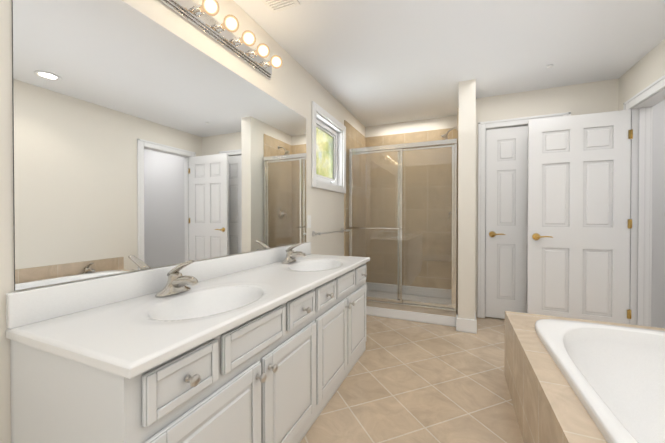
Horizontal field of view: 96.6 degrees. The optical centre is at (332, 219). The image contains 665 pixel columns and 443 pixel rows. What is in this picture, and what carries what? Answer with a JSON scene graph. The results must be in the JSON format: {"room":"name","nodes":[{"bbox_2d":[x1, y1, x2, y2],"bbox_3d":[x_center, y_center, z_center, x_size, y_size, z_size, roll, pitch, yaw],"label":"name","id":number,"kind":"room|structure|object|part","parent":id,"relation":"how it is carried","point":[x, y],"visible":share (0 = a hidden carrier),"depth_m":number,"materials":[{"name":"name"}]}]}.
{"room":"bathroom","nodes":[
{"label":"bathroom","id":0,"kind":"room"},
{"bbox_2d":[0,0,364,442],"bbox_3d":[-0.599,-0.115,1.978,0.120,2.440,5.440,0,1,23],"label":"wall","id":1,"kind":"structure","parent":0,"point":[293,84],"depth_m":1.74,"materials":[{"name":"beige paint"}]},
{"bbox_2d":[6,242,310,328],"bbox_3d":[-0.596,0.272,1.806,0.020,0.109,1.980,0,1,23],"label":"backsplash","id":2,"kind":"structure","parent":1,"relation":"attached to","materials":[{"name":"white stone"}]},
{"bbox_2d":[12,0,305,290],"bbox_3d":[-0.611,-0.340,1.786,0.006,1.107,1.900,0,1,23],"label":"mirror","id":3,"kind":"object","parent":1,"relation":"attached to","point":[141,141],"visible":1,"depth_m":1.24,"materials":[{"name":"silver mirror"}]},
{"bbox_2d":[159,0,282,79],"bbox_3d":[-0.561,-1.063,1.691,0.169,0.116,0.925,0,1,23],"label":"sconce","id":4,"kind":"object","parent":1,"relation":"attached to","point":[201,18],"visible":1,"depth_m":1.65,"materials":[{"name":"silver metal"}]},
{"bbox_2d":[307,215,310,227],"bbox_3d":[-0.213,0.021,2.717,0.009,0.115,0.070,0,1,23],"label":"switch plate","id":5,"kind":"object","parent":1,"relation":"attached to","point":[308,221],"visible":1,"depth_m":2.71,"materials":[{"name":"white plastic"}]},
{"bbox_2d":[311,101,345,193],"bbox_3d":[-0.066,-0.705,3.176,0.126,0.800,0.870,0,1,23],"label":"casement window","id":6,"kind":"structure","parent":1,"relation":"in","point":[326,154],"depth_m":3.23,"materials":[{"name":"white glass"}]},
{"bbox_3d":[-0.098,-0.705,3.190,0.005,0.546,0.616,0,1,23],"label":"glass","id":7,"kind":"part","parent":6,"relation":"part of","materials":[{"name":"clear glass"}]},
{"bbox_2d":[312,228,349,236],"bbox_3d":[0.002,0.134,3.126,0.083,0.056,0.918,0,1,23],"label":"towel rail","id":8,"kind":"object","parent":1,"relation":"attached to","point":[320,233],"visible":1,"depth_m":2.93,"materials":[{"name":"silver metal"}]},
{"bbox_2d":[344,120,367,281],"bbox_3d":[0.311,-0.051,3.939,0.012,2.280,0.840,0,1,23],"label":"shower wall tile","id":9,"kind":"structure","parent":1,"relation":"attached to","point":[355,138],"depth_m":3.98,"materials":[{"name":"beige tile"}]},
{"bbox_2d":[365,115,456,136],"bbox_3d":[1.151,-0.133,4.123,1.412,2.440,0.120,0,1,23],"label":"wall","id":10,"kind":"structure","parent":0,"point":[416,126],"depth_m":4.07,"materials":[{"name":"beige paint"}]},
{"bbox_2d":[368,128,455,288],"bbox_3d":[1.056,-0.052,4.093,1.261,2.280,0.012,0,1,23],"label":"shower wall tile","id":11,"kind":"structure","parent":10,"relation":"attached to","point":[431,135],"depth_m":4.06,"materials":[{"name":"beige tile"}]},
{"bbox_2d":[300,315,523,442],"bbox_3d":[0.681,1.139,1.442,2.904,0.060,5.440,0,1,23],"label":"floor","id":12,"kind":"structure","parent":0,"point":[406,381],"depth_m":1.90,"materials":[{"name":"tile"}]},
{"bbox_2d":[6,242,369,442],"bbox_3d":[-0.329,0.640,1.695,0.602,0.935,1.980,0,1,23],"label":"bathroom vanity","id":13,"kind":"object","parent":12,"relation":"on","point":[265,346],"visible":1,"depth_m":1.02,"materials":[{"name":"white wood"}]},
{"bbox_2d":[155,260,198,297],"bbox_3d":[-0.658,0.252,1.300,0.172,0.154,0.160,0,1,23],"label":"faucet","id":14,"kind":"object","parent":13,"relation":"on","point":[176,287],"depth_m":1.28,"materials":[{"name":"silver metal"}]},
{"bbox_2d":[282,242,305,263],"bbox_3d":[-0.275,0.245,2.196,0.172,0.154,0.160,0,1,23],"label":"faucet","id":15,"kind":"object","parent":13,"relation":"on","point":[290,257],"depth_m":2.18,"materials":[{"name":"silver metal"}]},
{"bbox_2d":[366,302,456,316],"bbox_3d":[0.739,1.044,3.361,1.233,0.100,0.204,0,1,23],"label":"shower curb","id":16,"kind":"object","parent":12,"relation":"on","point":[428,311],"visible":0.29,"depth_m":3.26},
{"bbox_2d":[348,139,456,312],"bbox_3d":[0.755,0.068,3.391,1.231,1.849,0.105,0,1,23],"label":"shower door","id":17,"kind":"structure","parent":16,"relation":"on","point":[427,145],"depth_m":3.38,"materials":[{"name":"clear glass"}]},
{"bbox_2d":[366,306,455,326],"bbox_3d":[0.702,1.046,3.256,1.247,0.098,0.016,0,1,23],"label":"baseboard","id":18,"kind":"structure","parent":16,"relation":"attached to","point":[416,316],"depth_m":3.18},
{"bbox_2d":[366,282,456,310],"bbox_3d":[0.916,1.005,3.775,1.231,0.170,0.696,0,1,23],"label":"shower pan","id":19,"kind":"object","parent":12,"relation":"on","point":[420,290],"visible":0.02,"depth_m":3.99,"materials":[{"name":"plastic"}]},
{"bbox_2d":[504,311,664,442],"bbox_3d":[1.326,0.806,0.956,1.092,0.615,2.020,0,1,23],"label":"bathtub","id":20,"kind":"object","parent":12,"relation":"on","point":[571,380],"visible":1,"depth_m":1.50,"materials":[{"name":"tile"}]},
{"bbox_2d":[233,0,664,126],"bbox_3d":[1.623,-1.367,1.018,4.954,0.080,5.440,0,1,23],"label":"ceiling","id":21,"kind":"structure","parent":0,"point":[365,63],"depth_m":2.28,"materials":[{"name":"white paint"}]},
{"bbox_2d":[261,0,299,13],"bbox_3d":[-0.333,-1.325,1.768,0.200,0.016,0.220,0,1,23],"label":"ceiling vent","id":22,"kind":"object","parent":21,"relation":"in","point":[275,6],"visible":1,"depth_m":1.82,"materials":[{"name":"white metal"}]},
{"bbox_2d":[458,79,475,319],"bbox_3d":[1.505,-0.126,3.347,0.151,2.440,1.030,0,1,23],"label":"wall","id":23,"kind":"structure","parent":0,"point":[466,192],"depth_m":2.87,"materials":[{"name":"beige paint"}]},
{"bbox_2d":[456,108,458,314],"bbox_3d":[1.480,-0.047,3.499,0.012,2.280,0.730,0,1,23],"label":"shower wall tile","id":24,"kind":"structure","parent":23,"relation":"attached to","point":[457,108],"depth_m":3.16,"materials":[{"name":"beige tile"}]},
{"bbox_2d":[441,127,456,139],"bbox_3d":[1.391,-1.026,3.524,0.181,0.146,0.083,0,1,23],"label":"shower head","id":25,"kind":"object","parent":24,"relation":"attached to","point":[444,136],"visible":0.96,"depth_m":3.52},
{"bbox_2d":[456,313,476,333],"bbox_3d":[1.401,1.031,3.114,0.183,0.130,0.535,0,1,23],"label":"baseboard","id":26,"kind":"structure","parent":23,"relation":"attached to","point":[466,325],"depth_m":2.87,"materials":[{"name":"white wood"}]},
{"bbox_2d":[475,78,664,327],"bbox_3d":[3.177,-0.121,2.713,3.422,2.440,0.140,0,1,23],"label":"wall","id":27,"kind":"structure","parent":0,"point":[590,97],"depth_m":2.89,"materials":[{"name":"beige paint"}]},
{"bbox_2d":[485,125,527,318],"bbox_3d":[1.999,0.048,3.134,0.671,2.072,0.100,0,1,23],"label":"closet door","id":28,"kind":"structure","parent":27,"relation":"in","point":[506,211],"depth_m":3.20,"materials":[{"name":"white wood"}]},
{"bbox_3d":[1.784,0.165,3.208,0.154,0.066,0.065,0,1,23],"label":"handle","id":29,"kind":"part","parent":28,"relation":"part of","materials":[{"name":"gold metal"}]},
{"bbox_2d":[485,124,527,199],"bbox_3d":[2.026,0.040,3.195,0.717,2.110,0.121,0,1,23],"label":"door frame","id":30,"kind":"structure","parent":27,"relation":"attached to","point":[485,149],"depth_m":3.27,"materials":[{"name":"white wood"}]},
{"bbox_2d":[477,112,570,317],"bbox_3d":[1.997,0.013,3.128,0.827,2.165,0.026,0,1,23],"label":"trim","id":31,"kind":"structure","parent":27,"relation":"attached to","point":[482,126],"depth_m":3.27,"materials":[{"name":"white wood"}]},
{"bbox_2d":[619,39,664,109],"bbox_3d":[1.984,-0.106,0.939,0.120,2.440,5.320,0,1,23],"label":"wall","id":32,"kind":"structure","parent":0,"point":[646,70],"depth_m":2.44,"materials":[{"name":"beige paint"}]},
{"bbox_2d":[527,109,632,323],"bbox_3d":[2.262,0.064,2.745,0.765,2.045,0.166,0,1,23],"label":"bathroom door","id":33,"kind":"structure","parent":32,"relation":"in","point":[579,224],"depth_m":2.72,"materials":[{"name":"white wood"}]},
{"bbox_3d":[1.991,0.168,2.807,0.154,0.066,0.065,0,1,23],"label":"handle","id":34,"kind":"part","parent":33,"relation":"part of","materials":[{"name":"gold metal"}]},
{"bbox_2d":[623,75,664,326],"bbox_3d":[2.539,0.025,2.237,0.172,2.155,0.930,0,1,23],"label":"door frame","id":35,"kind":"structure","parent":32,"relation":"attached to","point":[640,216],"depth_m":2.57,"materials":[{"name":"white wood"}]}
]}

